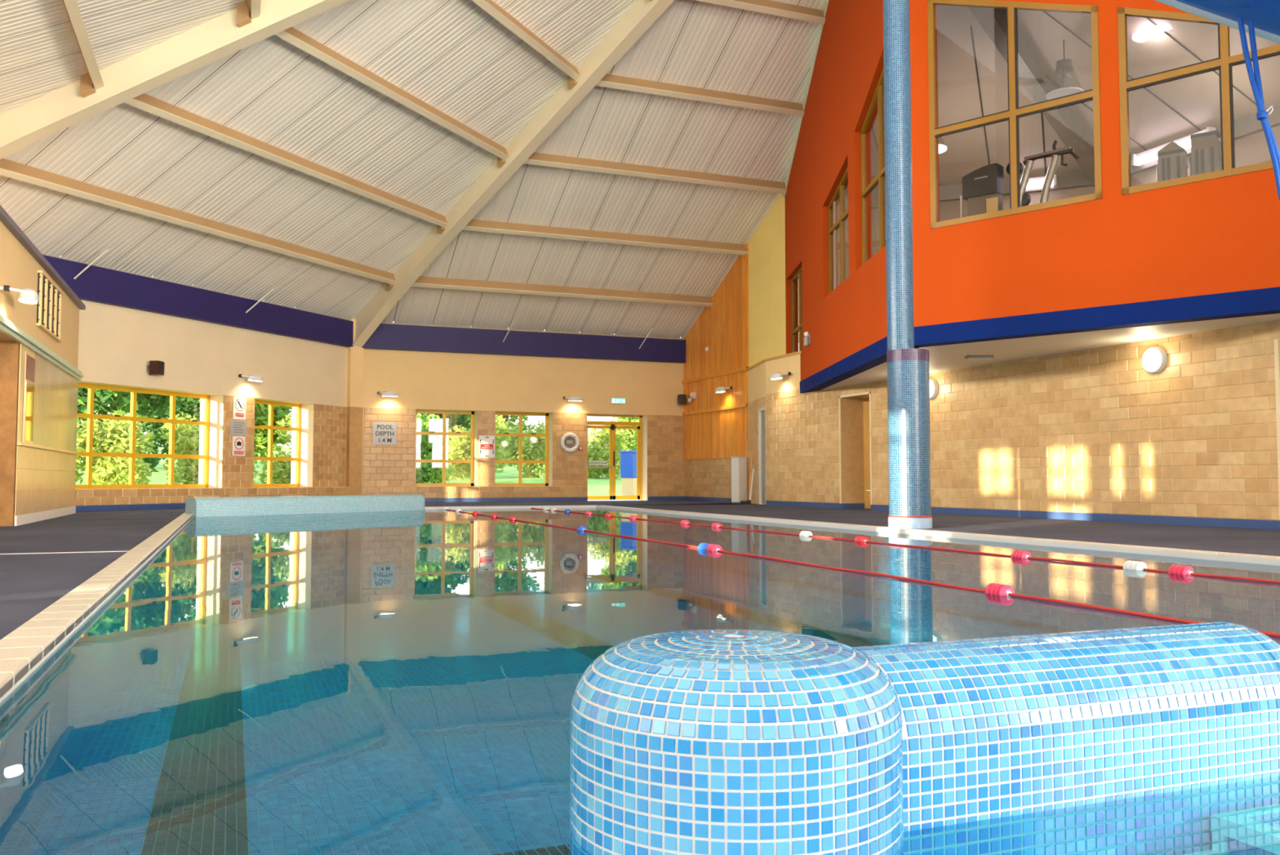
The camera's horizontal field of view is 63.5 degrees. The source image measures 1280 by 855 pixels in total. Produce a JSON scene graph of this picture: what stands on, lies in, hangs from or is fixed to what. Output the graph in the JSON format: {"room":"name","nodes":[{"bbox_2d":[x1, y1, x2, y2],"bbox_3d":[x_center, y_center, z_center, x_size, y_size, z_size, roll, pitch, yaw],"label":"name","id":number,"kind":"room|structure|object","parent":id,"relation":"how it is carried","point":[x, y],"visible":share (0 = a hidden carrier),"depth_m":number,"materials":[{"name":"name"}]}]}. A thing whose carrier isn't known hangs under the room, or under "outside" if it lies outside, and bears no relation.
{"room":"indoor swimming pool","nodes":[
{"label":"indoor swimming pool","id":0,"kind":"room"},
{"bbox_2d":[0,340,19,525],"bbox_3d":[-7.699,0.066,12.244,0.540,2.200,0.065,1,-3,-21],"label":"wall","id":1,"kind":"structure","parent":0,"point":[9,350],"depth_m":12.29,"materials":[{"name":"wood"}]},
{"bbox_2d":[0,221,79,311],"bbox_3d":[-8.476,-0.590,10.757,3.120,3.360,12.150,1,-3,-21],"label":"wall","id":2,"kind":"structure","parent":0,"point":[3,227],"depth_m":13.01,"materials":[{"name":"beige paint"}]},
{"bbox_2d":[0,204,85,310],"bbox_3d":[-7.131,-2.277,11.357,0.400,0.070,12.320,1,-3,-21],"label":"trim","id":3,"kind":"structure","parent":2,"relation":"on","point":[5,218],"depth_m":13.06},
{"bbox_2d":[0,226,84,525],"bbox_3d":[-7.130,-0.562,11.303,0.385,3.360,12.180,1,-3,-21],"label":"wall","id":4,"kind":"structure","parent":0,"point":[46,467],"depth_m":13.81,"materials":[{"name":"beige paint"}]},
{"bbox_2d":[0,284,39,303],"bbox_3d":[-6.841,-1.475,11.476,0.246,0.129,0.521,0,-3,4],"label":"wall lamp","id":5,"kind":"object","parent":4,"relation":"attached to","point":[27,295],"visible":1,"depth_m":11.40,"materials":[{"name":"white plastic"}]},
{"bbox_2d":[22,351,35,443],"bbox_3d":[-7.611,-0.363,12.879,0.020,1.120,0.620,1,-3,-21],"label":"window","id":6,"kind":"structure","parent":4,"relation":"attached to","point":[29,359],"depth_m":12.80,"materials":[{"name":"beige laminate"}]},
{"bbox_2d":[35,270,62,342],"bbox_3d":[-8.108,-1.637,14.210,0.055,0.720,1.760,1,-3,-21],"label":"air vent","id":7,"kind":"object","parent":4,"relation":"in","point":[49,305],"visible":0.99,"depth_m":14.14,"materials":[{"name":"beige paint"}]},
{"bbox_2d":[42,248,353,511],"bbox_3d":[-9.111,-0.731,19.374,1.379,4.509,11.520,-1,-3,23],"label":"wall","id":8,"kind":"structure","parent":0,"point":[204,339],"depth_m":21.00,"materials":[{"name":"beige paint"}]},
{"bbox_2d":[74,382,209,488],"bbox_3d":[-9.543,0.203,19.460,0.100,1.887,3.620,-1,-3,23],"label":"window","id":9,"kind":"structure","parent":8,"relation":"in","point":[90,415],"depth_m":19.52,"materials":[{"name":"yellow paint"}]},
{"bbox_2d":[146,360,164,375],"bbox_3d":[-9.065,-1.110,19.314,0.268,0.260,0.200,0,-3,3],"label":"loudspeaker","id":10,"kind":"object","parent":8,"relation":"attached to","point":[155,367],"visible":1,"depth_m":19.22,"materials":[{"name":"brown plastic"}]},
{"bbox_2d":[230,419,246,435],"bbox_3d":[-8.294,0.009,21.350,0.015,0.310,0.450,-1,-3,23],"label":"sign","id":11,"kind":"object","parent":8,"relation":"attached to","point":[237,427],"visible":1,"depth_m":21.34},
{"bbox_2d":[231,435,245,455],"bbox_3d":[-8.284,0.384,21.349,0.018,0.400,0.340,-1,-3,23],"label":"sign","id":12,"kind":"object","parent":8,"relation":"attached to","point":[238,442],"visible":1,"depth_m":21.34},
{"bbox_2d":[232,396,245,419],"bbox_3d":[-8.284,-0.395,21.388,0.018,0.460,0.340,-1,-3,23],"label":"sign","id":13,"kind":"object","parent":8,"relation":"attached to","point":[239,403],"visible":1,"depth_m":21.38,"materials":[{"name":"grey plastic"}]},
{"bbox_2d":[237,373,262,382],"bbox_3d":[-8.062,-1.033,21.457,0.521,0.129,0.246,3,-4,-41],"label":"wall lamp","id":14,"kind":"object","parent":8,"relation":"attached to","point":[251,377],"visible":1,"depth_m":21.38,"materials":[{"name":"white plastic"}]},
{"bbox_2d":[253,399,301,487],"bbox_3d":[-8.116,0.368,22.739,0.100,1.887,1.800,-1,-3,23],"label":"window","id":15,"kind":"structure","parent":8,"relation":"in","point":[270,427],"depth_m":22.83,"materials":[{"name":"yellow paint"}]},
{"bbox_2d":[0,0,825,339],"bbox_3d":[1.184,-6.700,10.647,26.412,6.985,36.284,-1,-3,23],"label":"ceiling","id":16,"kind":"structure","parent":0,"point":[307,162],"depth_m":19.08,"materials":[{"name":"beige metal"}]},
{"bbox_2d":[0,0,350,159],"bbox_3d":[-3.944,-6.113,14.253,15.056,7.556,0.320,0,-3,1],"label":"roof beam","id":17,"kind":"structure","parent":16,"relation":"attached to","point":[184,53],"depth_m":14.19,"materials":[{"name":"wood"}]},
{"bbox_2d":[352,0,674,346],"bbox_3d":[-1.648,-5.847,19.526,0.320,7.556,15.056,3,-4,-44],"label":"roof beam","id":18,"kind":"structure","parent":16,"relation":"attached to","point":[641,16],"depth_m":20.25,"materials":[{"name":"wood"}]},
{"bbox_2d":[1154,0,1279,43],"bbox_3d":[3.990,-3.959,3.304,6.431,6.438,0.840,0,-3,0],"label":"boat","id":19,"kind":"object","parent":16,"relation":"hanging from","point":[1265,14],"visible":0.9,"depth_m":3.51,"materials":[{"name":"blue paint"}]},
{"bbox_2d":[1237,17,1279,201],"bbox_3d":[2.121,-0.901,3.455,0.215,0.954,0.034,0,-3,4],"label":"rope","id":20,"kind":"object","parent":19,"relation":"hanging from","point":[1254,76],"visible":1,"depth_m":3.46,"materials":[{"name":"fabric"}]},
{"bbox_2d":[361,319,685,502],"bbox_3d":[-2.783,-0.381,26.127,8.685,4.489,1.219,1,-3,-21],"label":"wall","id":21,"kind":"structure","parent":0,"point":[483,371],"depth_m":26.18,"materials":[{"name":"beige paint"}]},
{"bbox_2d":[373,422,396,444],"bbox_3d":[-6.150,0.143,24.915,0.560,0.540,0.014,1,-3,-21],"label":"sign","id":22,"kind":"object","parent":21,"relation":"attached to","point":[384,433],"visible":1,"depth_m":24.91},
{"bbox_2d":[377,391,398,396],"bbox_3d":[-6.069,-0.805,24.789,0.521,0.129,0.246,0,-3,4],"label":"wall lamp","id":23,"kind":"object","parent":21,"relation":"attached to","point":[385,393],"visible":1,"depth_m":24.72,"materials":[{"name":"white plastic"}]},
{"bbox_2d":[415,409,474,486],"bbox_3d":[-4.900,0.523,25.816,1.520,1.887,0.100,1,-3,-21],"label":"window","id":24,"kind":"structure","parent":21,"relation":"in","point":[444,413],"depth_m":25.83,"materials":[{"name":"yellow paint"}]},
{"bbox_2d":[479,435,494,457],"bbox_3d":[-3.824,0.479,25.814,0.400,0.550,0.018,1,-3,-21],"label":"sign","id":25,"kind":"object","parent":21,"relation":"attached to","point":[486,443],"visible":1,"depth_m":25.81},
{"bbox_2d":[494,411,548,485],"bbox_3d":[-3.072,0.559,26.536,1.490,1.887,0.100,1,-3,-21],"label":"window","id":26,"kind":"structure","parent":21,"relation":"in","point":[520,434],"depth_m":26.55,"materials":[{"name":"yellow paint"}]},
{"bbox_2d":[560,432,579,452],"bbox_3d":[-1.798,0.386,26.544,0.520,0.520,0.134,1,-3,-21],"label":"life ring","id":27,"kind":"object","parent":21,"relation":"attached to","point":[566,442],"visible":1,"depth_m":26.54,"materials":[{"name":"white plastic"}]},
{"bbox_2d":[563,395,582,401],"bbox_3d":[-1.734,-0.739,26.496,0.521,0.129,0.246,0,-3,4],"label":"wall lamp","id":28,"kind":"object","parent":21,"relation":"attached to","point":[575,398],"visible":1,"depth_m":26.41,"materials":[{"name":"white plastic"}]},
{"bbox_2d":[586,413,642,499],"bbox_3d":[-0.728,0.796,27.437,1.680,2.270,0.140,1,-3,-21],"label":"door","id":29,"kind":"structure","parent":21,"relation":"in","point":[611,425],"depth_m":27.44,"materials":[{"name":"yellow paint"}]},
{"bbox_2d":[610,397,625,404],"bbox_3d":[-0.577,-0.697,27.127,0.400,0.150,0.088,1,-3,-21],"label":"exit sign","id":30,"kind":"object","parent":21,"relation":"attached to","point":[613,400],"visible":1,"depth_m":27.09,"materials":[{"name":"white plastic"}]},
{"bbox_2d":[677,394,688,404],"bbox_3d":[1.158,-0.745,27.549,0.268,0.260,0.200,1,-3,-13],"label":"loudspeaker","id":31,"kind":"object","parent":21,"relation":"attached to","point":[682,398],"visible":0.91,"depth_m":27.45,"materials":[{"name":"brown plastic"}]},
{"bbox_2d":[0,499,1279,639],"bbox_3d":[-0.853,1.115,10.062,16.860,0.124,31.430,1,-3,-21],"label":"floor","id":32,"kind":"structure","parent":0,"point":[42,562],"depth_m":10.37,"materials":[{"name":"grey"}]},
{"bbox_2d":[346,318,364,494],"bbox_3d":[-6.836,-0.392,24.630,0.340,4.360,0.320,3,-4,-44],"label":"pillar","id":33,"kind":"structure","parent":32,"relation":"on","point":[355,353],"depth_m":24.49,"materials":[{"name":"paint"}]},
{"bbox_2d":[0,504,1279,706],"bbox_3d":[-0.181,1.075,9.328,7.972,0.132,23.890,1,-3,-21],"label":"coping","id":34,"kind":"object","parent":32,"relation":"on","point":[24,650],"visible":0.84,"depth_m":6.25,"materials":[{"name":"white tile"}]},
{"bbox_2d":[730,456,747,502],"bbox_3d":[2.315,1.226,24.155,0.300,1.080,0.270,2,-4,-41],"label":"cabinet","id":35,"kind":"object","parent":32,"relation":"on","point":[739,464],"visible":0.88,"depth_m":24.06,"materials":[{"name":"plastic"}]},
{"bbox_2d":[747,453,752,500],"bbox_3d":[2.505,1.172,23.461,0.134,1.124,0.050,0,-3,-4],"label":"pole","id":36,"kind":"object","parent":32,"relation":"on","point":[752,454],"visible":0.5,"depth_m":23.46,"materials":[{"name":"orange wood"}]},
{"bbox_2d":[883,0,932,528],"bbox_3d":[3.093,-4.147,12.099,0.490,10.600,0.490,1,-3,-21],"label":"column","id":37,"kind":"structure","parent":32,"relation":"on","point":[908,366],"depth_m":11.84,"materials":[{"name":"blue"}]},
{"bbox_2d":[0,613,1279,854],"bbox_3d":[-0.173,1.317,9.309,7.662,0.505,23.550,1,-3,-21],"label":"wall","id":38,"kind":"structure","parent":0,"point":[46,722],"depth_m":3.59,"materials":[{"name":"tile"}]},
{"bbox_2d":[21,600,1279,854],"bbox_3d":[-0.127,1.569,9.314,7.760,0.003,23.550,1,-3,-21],"label":"floor","id":39,"kind":"structure","parent":0,"point":[420,729],"depth_m":4.75,"materials":[{"name":"tile"}]},
{"bbox_2d":[185,493,425,516],"bbox_3d":[-5.655,1.607,18.200,0.321,0.820,4.778,-2,-4,37],"label":"wall","id":40,"kind":"structure","parent":39,"relation":"on","point":[219,506],"depth_m":17.72,"materials":[{"name":"tile"}]},
{"bbox_2d":[569,622,1279,854],"bbox_3d":[0.623,0.788,2.020,1.608,0.829,0.564,2,-3,-28],"label":"wall","id":41,"kind":"structure","parent":39,"relation":"on","point":[1122,740],"depth_m":1.78,"materials":[{"name":"blue tile"}]},
{"bbox_2d":[1181,803,1279,854],"bbox_3d":[1.877,0.946,1.533,1.850,0.465,1.362,1,-3,-21],"label":"steps","id":42,"kind":"structure","parent":39,"relation":"on","point":[1255,830],"depth_m":1.93,"materials":[{"name":"tile"}]},
{"bbox_2d":[87,507,1279,624],"bbox_3d":[-0.173,1.060,9.322,7.662,0.001,23.550,1,-3,-21],"label":"water","id":43,"kind":"object","parent":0,"point":[380,558],"visible":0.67,"depth_m":6.97,"materials":[{"name":"liquid"}]},
{"bbox_2d":[445,508,1279,637],"bbox_3d":[-0.345,1.145,11.122,0.018,0.023,20.032,1,-3,-21],"label":"lane rope","id":44,"kind":"object","parent":43,"relation":"on","point":[1048,599],"visible":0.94,"depth_m":5.67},
{"bbox_2d":[706,543,722,551],"bbox_3d":[0.617,1.017,8.586,0.094,0.093,0.148,1,-3,-21],"label":"float","id":45,"kind":"object","parent":44,"relation":"attached to","point":[712,547],"visible":0.65,"depth_m":8.54,"materials":[{"name":"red plastic"}]},
{"bbox_2d":[985,582,1014,595],"bbox_3d":[1.854,0.853,5.326,0.094,0.093,0.148,1,-3,-21],"label":"float","id":46,"kind":"object","parent":44,"relation":"attached to","point":[1001,589],"visible":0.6,"depth_m":5.29,"materials":[{"name":"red plastic"}]},
{"bbox_2d":[531,507,1279,583],"bbox_3d":[1.268,1.190,12.025,0.018,0.023,19.531,1,-3,-21],"label":"lane rope","id":47,"kind":"object","parent":43,"relation":"on","point":[839,538],"visible":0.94,"depth_m":8.11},
{"bbox_2d":[799,530,812,536],"bbox_3d":[1.735,1.129,10.808,0.094,0.093,0.148,1,-3,-21],"label":"float","id":48,"kind":"object","parent":47,"relation":"attached to","point":[803,533],"visible":0.62,"depth_m":10.76,"materials":[{"name":"white plastic"}]},
{"bbox_2d":[854,535,869,542],"bbox_3d":[2.110,1.080,9.828,0.094,0.093,0.148,1,-3,-21],"label":"float","id":49,"kind":"object","parent":47,"relation":"attached to","point":[859,538],"visible":0.64,"depth_m":9.79,"materials":[{"name":"red plastic"}]},
{"bbox_2d":[1011,550,1031,558],"bbox_3d":[2.882,0.978,7.813,0.094,0.093,0.148,1,-3,-21],"label":"float","id":50,"kind":"object","parent":47,"relation":"attached to","point":[1015,553],"visible":0.66,"depth_m":7.78,"materials":[{"name":"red plastic"}]},
{"bbox_2d":[1123,560,1146,569],"bbox_3d":[3.264,0.928,6.815,0.094,0.093,0.148,1,-3,-21],"label":"float","id":51,"kind":"object","parent":47,"relation":"attached to","point":[1133,565],"visible":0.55,"depth_m":6.78,"materials":[{"name":"white plastic"}]},
{"bbox_2d":[1168,564,1194,574],"bbox_3d":[3.393,0.911,6.479,0.094,0.093,0.148,1,-3,-21],"label":"float","id":52,"kind":"object","parent":47,"relation":"attached to","point":[1175,569],"visible":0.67,"depth_m":6.45,"materials":[{"name":"red plastic"}]},
{"bbox_2d":[682,193,798,502],"bbox_3d":[2.321,-1.712,25.392,0.375,7.074,5.530,1,-3,-21],"label":"wall","id":53,"kind":"structure","parent":0,"point":[744,326],"depth_m":25.27,"materials":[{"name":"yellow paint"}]},
{"bbox_2d":[715,386,733,392],"bbox_3d":[2.018,-0.926,25.166,0.521,0.129,0.246,-3,-4,43],"label":"wall lamp","id":54,"kind":"object","parent":53,"relation":"attached to","point":[718,389],"visible":1,"depth_m":25.06,"materials":[{"name":"white plastic"}]},
{"bbox_2d":[746,361,766,503],"bbox_3d":[2.776,0.173,23.410,0.309,3.110,2.114,0,-3,-5],"label":"wall","id":55,"kind":"structure","parent":0,"point":[757,375],"depth_m":23.51,"materials":[{"name":"beige paint"}]},
{"bbox_2d":[758,406,766,504],"bbox_3d":[2.749,0.630,22.744,0.120,2.130,0.760,0,-3,-5],"label":"door","id":56,"kind":"structure","parent":55,"relation":"in","point":[762,411],"depth_m":22.98,"materials":[{"name":"white paint"}]},
{"bbox_2d":[746,350,801,370],"bbox_3d":[3.229,-1.460,22.396,0.970,0.050,4.520,1,-3,-21],"label":"trim ledge","id":57,"kind":"object","parent":55,"relation":"on","point":[797,352],"visible":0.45,"depth_m":22.06,"materials":[{"name":"beige laminate"}]},
{"bbox_2d":[783,0,921,393],"bbox_3d":[3.451,-5.167,18.686,0.270,8.700,9.750,0,-3,-2],"label":"wall","id":58,"kind":"structure","parent":0,"point":[846,326],"depth_m":17.71,"materials":[{"name":"orange paint"}]},
{"bbox_2d":[791,266,802,352],"bbox_3d":[3.381,-2.417,21.785,0.074,1.820,1.820,0,-3,-2],"label":"window","id":59,"kind":"structure","parent":58,"relation":"in","point":[798,274],"depth_m":22.20,"materials":[{"name":"paint"}]},
{"bbox_2d":[804,331,810,346],"bbox_3d":[3.232,-1.719,20.022,0.119,0.281,0.108,0,-3,-2],"label":"lamp","id":60,"kind":"object","parent":58,"relation":"attached to","point":[807,336],"visible":1,"depth_m":19.98,"materials":[{"name":"grey plastic"}]},
{"bbox_2d":[827,166,848,293],"bbox_3d":[3.491,-3.393,17.811,0.074,2.010,2.020,0,-3,-2],"label":"window","id":61,"kind":"structure","parent":58,"relation":"in","point":[839,193],"depth_m":17.82,"materials":[{"name":"paint"}]},
{"bbox_2d":[860,66,885,265],"bbox_3d":[3.563,-4.026,15.185,0.074,3.010,2.370,0,-3,-2],"label":"window","id":62,"kind":"structure","parent":58,"relation":"in","point":[879,180],"depth_m":15.40,"materials":[{"name":"paint"}]},
{"bbox_2d":[765,320,1279,529],"bbox_3d":[5.402,-0.203,15.953,0.316,3.110,13.870,1,-3,-21],"label":"wall","id":63,"kind":"structure","parent":0,"point":[1091,434],"depth_m":13.94,"materials":[{"name":"brick"}]},
{"bbox_2d":[769,372,792,379],"bbox_3d":[2.889,-1.074,21.427,0.521,0.129,0.246,-3,-4,43],"label":"wall lamp","id":64,"kind":"object","parent":63,"relation":"attached to","point":[775,375],"visible":1,"depth_m":21.33,"materials":[{"name":"white plastic"}]},
{"bbox_2d":[838,391,872,508],"bbox_3d":[4.244,0.448,19.230,0.579,2.140,1.050,1,-3,-21],"label":"door","id":65,"kind":"structure","parent":63,"relation":"in","point":[855,409],"depth_m":19.65,"materials":[{"name":"beige laminate"}]},
{"bbox_2d":[929,378,938,399],"bbox_3d":[4.772,-0.634,17.034,0.095,0.340,0.340,1,-3,-21],"label":"lamp","id":66,"kind":"object","parent":63,"relation":"attached to","point":[934,388],"visible":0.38,"depth_m":16.92,"materials":[{"name":"white plastic"}]},
{"bbox_2d":[929,380,933,396],"bbox_3d":[4.740,-0.635,17.022,0.027,0.296,0.296,1,-3,-21],"label":"diffuser","id":67,"kind":"object","parent":66,"relation":"attached to","point":[931,382],"depth_m":16.93,"materials":[{"name":"white"}]},
{"bbox_2d":[1142,346,1167,373],"bbox_3d":[6.403,-0.842,12.899,0.095,0.340,0.340,1,-3,-21],"label":"lamp","id":68,"kind":"object","parent":63,"relation":"attached to","point":[1154,359],"visible":1,"depth_m":12.84,"materials":[{"name":"white plastic"}]},
{"bbox_2d":[1142,348,1161,371],"bbox_3d":[6.372,-0.843,12.886,0.027,0.296,0.296,1,-3,-21],"label":"diffuser","id":69,"kind":"object","parent":68,"relation":"attached to","point":[1152,357],"depth_m":12.86,"materials":[{"name":"white"}]},
{"bbox_2d":[822,313,1279,389],"bbox_3d":[5.592,-1.057,16.034,5.735,0.216,15.600,1,-3,-21],"label":"ceiling","id":70,"kind":"structure","parent":0,"point":[947,357],"depth_m":13.50,"materials":[{"name":"white paint"}]},
{"bbox_2d":[964,355,993,359],"bbox_3d":[4.814,-0.994,14.669,0.380,0.040,0.120,0,-3,1],"label":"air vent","id":71,"kind":"object","parent":70,"relation":"in","point":[989,357],"visible":1,"depth_m":14.62,"materials":[{"name":"grey plastic"}]},
{"bbox_2d":[832,125,1279,289],"bbox_3d":[6.072,-2.899,15.993,3.100,3.500,18.000,1,-3,-21],"label":"wall","id":72,"kind":"structure","parent":0,"point":[1251,149],"depth_m":17.09,"materials":[{"name":"paint"}]},
{"bbox_2d":[844,4,1279,211],"bbox_3d":[6.508,-5.185,13.099,4.575,2.275,12.088,1,-3,-21],"label":"ceiling","id":73,"kind":"structure","parent":0,"point":[972,42],"depth_m":14.94,"materials":[{"name":"grey plastic"}]},
{"bbox_2d":[938,142,946,153],"bbox_3d":[4.399,-5.491,15.732,0.486,2.590,0.486,1,-3,-21],"label":"pendant lamp","id":74,"kind":"object","parent":73,"relation":"hanging from","point":[942,148],"visible":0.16,"depth_m":15.62,"materials":[{"name":"white plastic"}]},
{"bbox_2d":[1026,176,1045,189],"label":"lamp","id":75,"kind":"object","parent":73,"relation":"attached to","point":[1036,183],"depth_m":16.88,"materials":[{"name":"white plastic"}]},
{"bbox_2d":[1026,180,1053,189],"bbox_3d":[6.449,-3.954,16.913,0.596,0.080,0.120,-1,-3,23],"label":"diffuser","id":76,"kind":"object","parent":75,"relation":"attached to","point":[1031,184],"depth_m":16.87,"materials":[{"name":"white"}]},
{"bbox_2d":[1045,40,1084,99],"bbox_3d":[5.868,-5.057,14.299,0.486,0.940,0.486,1,-3,-21],"label":"pendant lamp","id":77,"kind":"object","parent":73,"relation":"hanging from","point":[1064,66],"visible":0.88,"depth_m":14.23,"materials":[{"name":"white plastic"}]},
{"bbox_2d":[1132,25,1172,42],"bbox_3d":[6.710,-5.381,13.539,0.486,0.490,0.486,1,-3,-21],"label":"pendant lamp","id":78,"kind":"object","parent":73,"relation":"hanging from","point":[1144,34],"visible":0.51,"depth_m":13.48,"materials":[{"name":"white plastic"}]},
{"bbox_2d":[1131,126,1215,166],"bbox_3d":[7.840,-4.122,15.229,0.135,0.175,1.350,1,-3,-21],"label":"lamp","id":79,"kind":"object","parent":73,"relation":"attached to","point":[1149,155],"visible":0.5,"depth_m":15.47,"materials":[{"name":"white plastic"}]},
{"bbox_2d":[1134,140,1191,164],"bbox_3d":[7.837,-4.079,15.226,0.120,0.080,1.270,1,-3,-21],"label":"diffuser","id":80,"kind":"object","parent":79,"relation":"attached to","point":[1151,156],"depth_m":15.53,"materials":[{"name":"white"}]},
{"bbox_2d":[909,0,1279,347],"bbox_3d":[5.660,-5.506,11.952,5.750,8.700,0.262,-3,-4,43],"label":"wall","id":81,"kind":"structure","parent":0,"point":[1209,249],"depth_m":11.96,"materials":[{"name":"orange paint"}]},
{"bbox_2d":[927,0,1102,229],"bbox_3d":[4.571,-4.138,12.762,2.140,3.070,0.074,-3,-4,43],"label":"window","id":82,"kind":"structure","parent":81,"relation":"in","point":[1014,112],"depth_m":12.70,"materials":[{"name":"paint"}]},
{"bbox_2d":[1117,7,1279,195],"bbox_3d":[6.336,-3.781,11.108,2.230,2.190,0.074,-3,-4,43],"label":"window","id":83,"kind":"structure","parent":81,"relation":"in","point":[1224,63],"depth_m":11.35,"materials":[{"name":"paint"}]},
{"bbox_3d":[6.453,-1.346,12.944,4.565,0.030,12.200,1,-3,-21],"label":"floor","id":84,"kind":"structure","parent":0,"visible":0},
{"bbox_2d":[960,163,1004,217],"bbox_3d":[4.558,-2.446,14.360,0.880,2.310,0.500,-3,-4,43],"label":"exercise machine","id":85,"kind":"object","parent":84,"relation":"on","point":[983,188],"visible":0.2,"depth_m":14.26,"materials":[{"name":"grey plastic"}]},
{"bbox_2d":[962,163,1004,200],"bbox_3d":[4.765,-3.402,14.366,0.500,0.400,0.220,-3,-4,43],"label":"hood","id":86,"kind":"object","parent":85,"relation":"attached to","point":[984,182],"depth_m":14.25,"materials":[{"name":"grey plastic"}]},
{"bbox_2d":[1005,140,1079,206],"bbox_3d":[5.479,-2.592,14.042,0.987,2.570,0.300,-3,-4,43],"label":"exercise machine","id":87,"kind":"object","parent":84,"relation":"on","point":[1025,198],"visible":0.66,"depth_m":14.01,"materials":[{"name":"metal"}]},
{"bbox_2d":[1155,141,1188,182],"bbox_3d":[6.671,-2.465,12.889,0.392,2.200,0.414,-2,-4,37],"label":"tower","id":88,"kind":"object","parent":84,"relation":"on","point":[1172,162],"visible":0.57,"depth_m":12.87,"materials":[{"name":"grey plastic"}]},
{"bbox_2d":[1189,129,1222,176],"bbox_3d":[6.949,-2.488,12.623,0.392,2.220,0.414,-2,-4,37],"label":"tower","id":89,"kind":"object","parent":84,"relation":"on","point":[1206,147],"visible":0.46,"depth_m":12.61,"materials":[{"name":"grey plastic"}]},
{"label":"outside","id":90,"kind":"structure","parent":0,"visible":0},
{"bbox_2d":[75,445,870,495],"bbox_3d":[-5.427,0.470,27.430,130.000,3.240,115.000,1,-3,-21],"label":"lawn","id":91,"kind":"structure","parent":90,"point":[597,486],"depth_m":43.18,"materials":[{"name":"plant"}]},
{"bbox_2d":[75,409,155,484],"bbox_3d":[-14.614,0.719,27.532,3.130,2.546,2.023,1,-3,-21],"label":"bush","id":92,"kind":"object","parent":91,"relation":"on","point":[113,436],"visible":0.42,"depth_m":27.41,"materials":[{"name":"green plant"}]},
{"bbox_2d":[76,266,184,475],"bbox_3d":[-16.572,-1.639,32.800,4.297,7.938,3.621,1,-3,-27],"label":"tree","id":93,"kind":"object","parent":91,"relation":"on","point":[117,400],"visible":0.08,"depth_m":32.45,"materials":[{"name":"green plant"}]},
{"bbox_2d":[126,396,199,468],"bbox_3d":[-20.348,-2.159,46.875,6.041,8.654,4.662,2,-3,-30],"label":"tree","id":94,"kind":"object","parent":91,"relation":"on","point":[191,406],"visible":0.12,"depth_m":45.72,"materials":[{"name":"green plant"}]},
{"bbox_2d":[160,412,260,484],"bbox_3d":[-12.621,0.902,30.377,2.775,2.610,2.526,1,-3,-21],"label":"bush","id":95,"kind":"object","parent":91,"relation":"on","point":[186,434],"visible":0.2,"depth_m":29.74,"materials":[{"name":"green plant"}]},
{"bbox_2d":[253,403,292,461],"bbox_3d":[-14.172,-1.172,36.472,3.997,7.076,3.475,1,-3,-21],"label":"tree","id":96,"kind":"object","parent":91,"relation":"on","point":[261,411],"visible":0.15,"depth_m":36.08,"materials":[{"name":"green plant"}]},
{"bbox_2d":[257,411,292,483],"bbox_3d":[-10.675,0.845,33.528,3.258,2.751,2.395,1,-3,-21],"label":"bush","id":97,"kind":"object","parent":91,"relation":"on","point":[283,473],"visible":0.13,"depth_m":32.95,"materials":[{"name":"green plant"}]},
{"bbox_2d":[415,413,456,483],"bbox_3d":[-8.185,0.809,37.077,3.047,2.866,2.226,1,-3,-21],"label":"bush","id":98,"kind":"object","parent":91,"relation":"on","point":[426,473],"visible":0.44,"depth_m":37.01,"materials":[{"name":"green plant"}]},
{"bbox_2d":[416,323,471,475],"bbox_3d":[-8.900,-1.342,45.520,4.086,7.544,3.215,1,-3,-21],"label":"tree","id":99,"kind":"object","parent":91,"relation":"on","point":[452,420],"visible":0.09,"depth_m":45.11,"materials":[{"name":"green plant"}]},
{"bbox_2d":[438,414,512,480],"bbox_3d":[-6.440,0.742,40.603,3.022,2.755,2.111,1,-3,-21],"label":"bush","id":100,"kind":"object","parent":91,"relation":"on","point":[460,450],"visible":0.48,"depth_m":40.28,"materials":[{"name":"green plant"}]},
{"bbox_2d":[466,414,532,463],"bbox_3d":[-7.753,-1.738,59.739,5.775,8.265,4.770,1,-3,-17],"label":"tree","id":101,"kind":"object","parent":91,"relation":"on","point":[513,419],"visible":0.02,"depth_m":59.74,"materials":[{"name":"green plant"}]},
{"bbox_2d":[501,419,545,477],"bbox_3d":[-4.922,0.941,45.236,2.077,2.653,3.043,-3,-4,41],"label":"bush","id":102,"kind":"object","parent":91,"relation":"on","point":[533,447],"visible":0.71,"depth_m":45.11,"materials":[{"name":"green plant"}]},
{"bbox_2d":[587,418,633,478],"bbox_3d":[-1.615,0.978,46.657,2.559,2.736,2.506,1,-3,-21],"label":"bush","id":103,"kind":"object","parent":91,"relation":"on","point":[599,451],"visible":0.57,"depth_m":46.14,"materials":[{"name":"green plant"}]},
{"bbox_2d":[587,499,642,500],"bbox_3d":[-0.921,2.160,30.370,5.400,0.120,5.540,1,-3,-21],"label":"patio","id":104,"kind":"structure","parent":91,"relation":"on","point":[588,500],"depth_m":28.64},
{"bbox_2d":[619,449,636,495],"bbox_3d":[-0.139,1.394,30.470,0.700,1.420,0.640,2,-4,-39],"label":"bin","id":105,"kind":"object","parent":104,"relation":"on","point":[628,458],"visible":0.47,"depth_m":30.20,"materials":[{"name":"plastic"}]},
{"bbox_2d":[597,416,639,462],"bbox_3d":[-0.862,-0.736,62.205,5.794,6.514,4.103,1,-3,-21],"label":"tree","id":106,"kind":"object","parent":91,"relation":"on","point":[632,443],"visible":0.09,"depth_m":60.82,"materials":[{"name":"green plant"}]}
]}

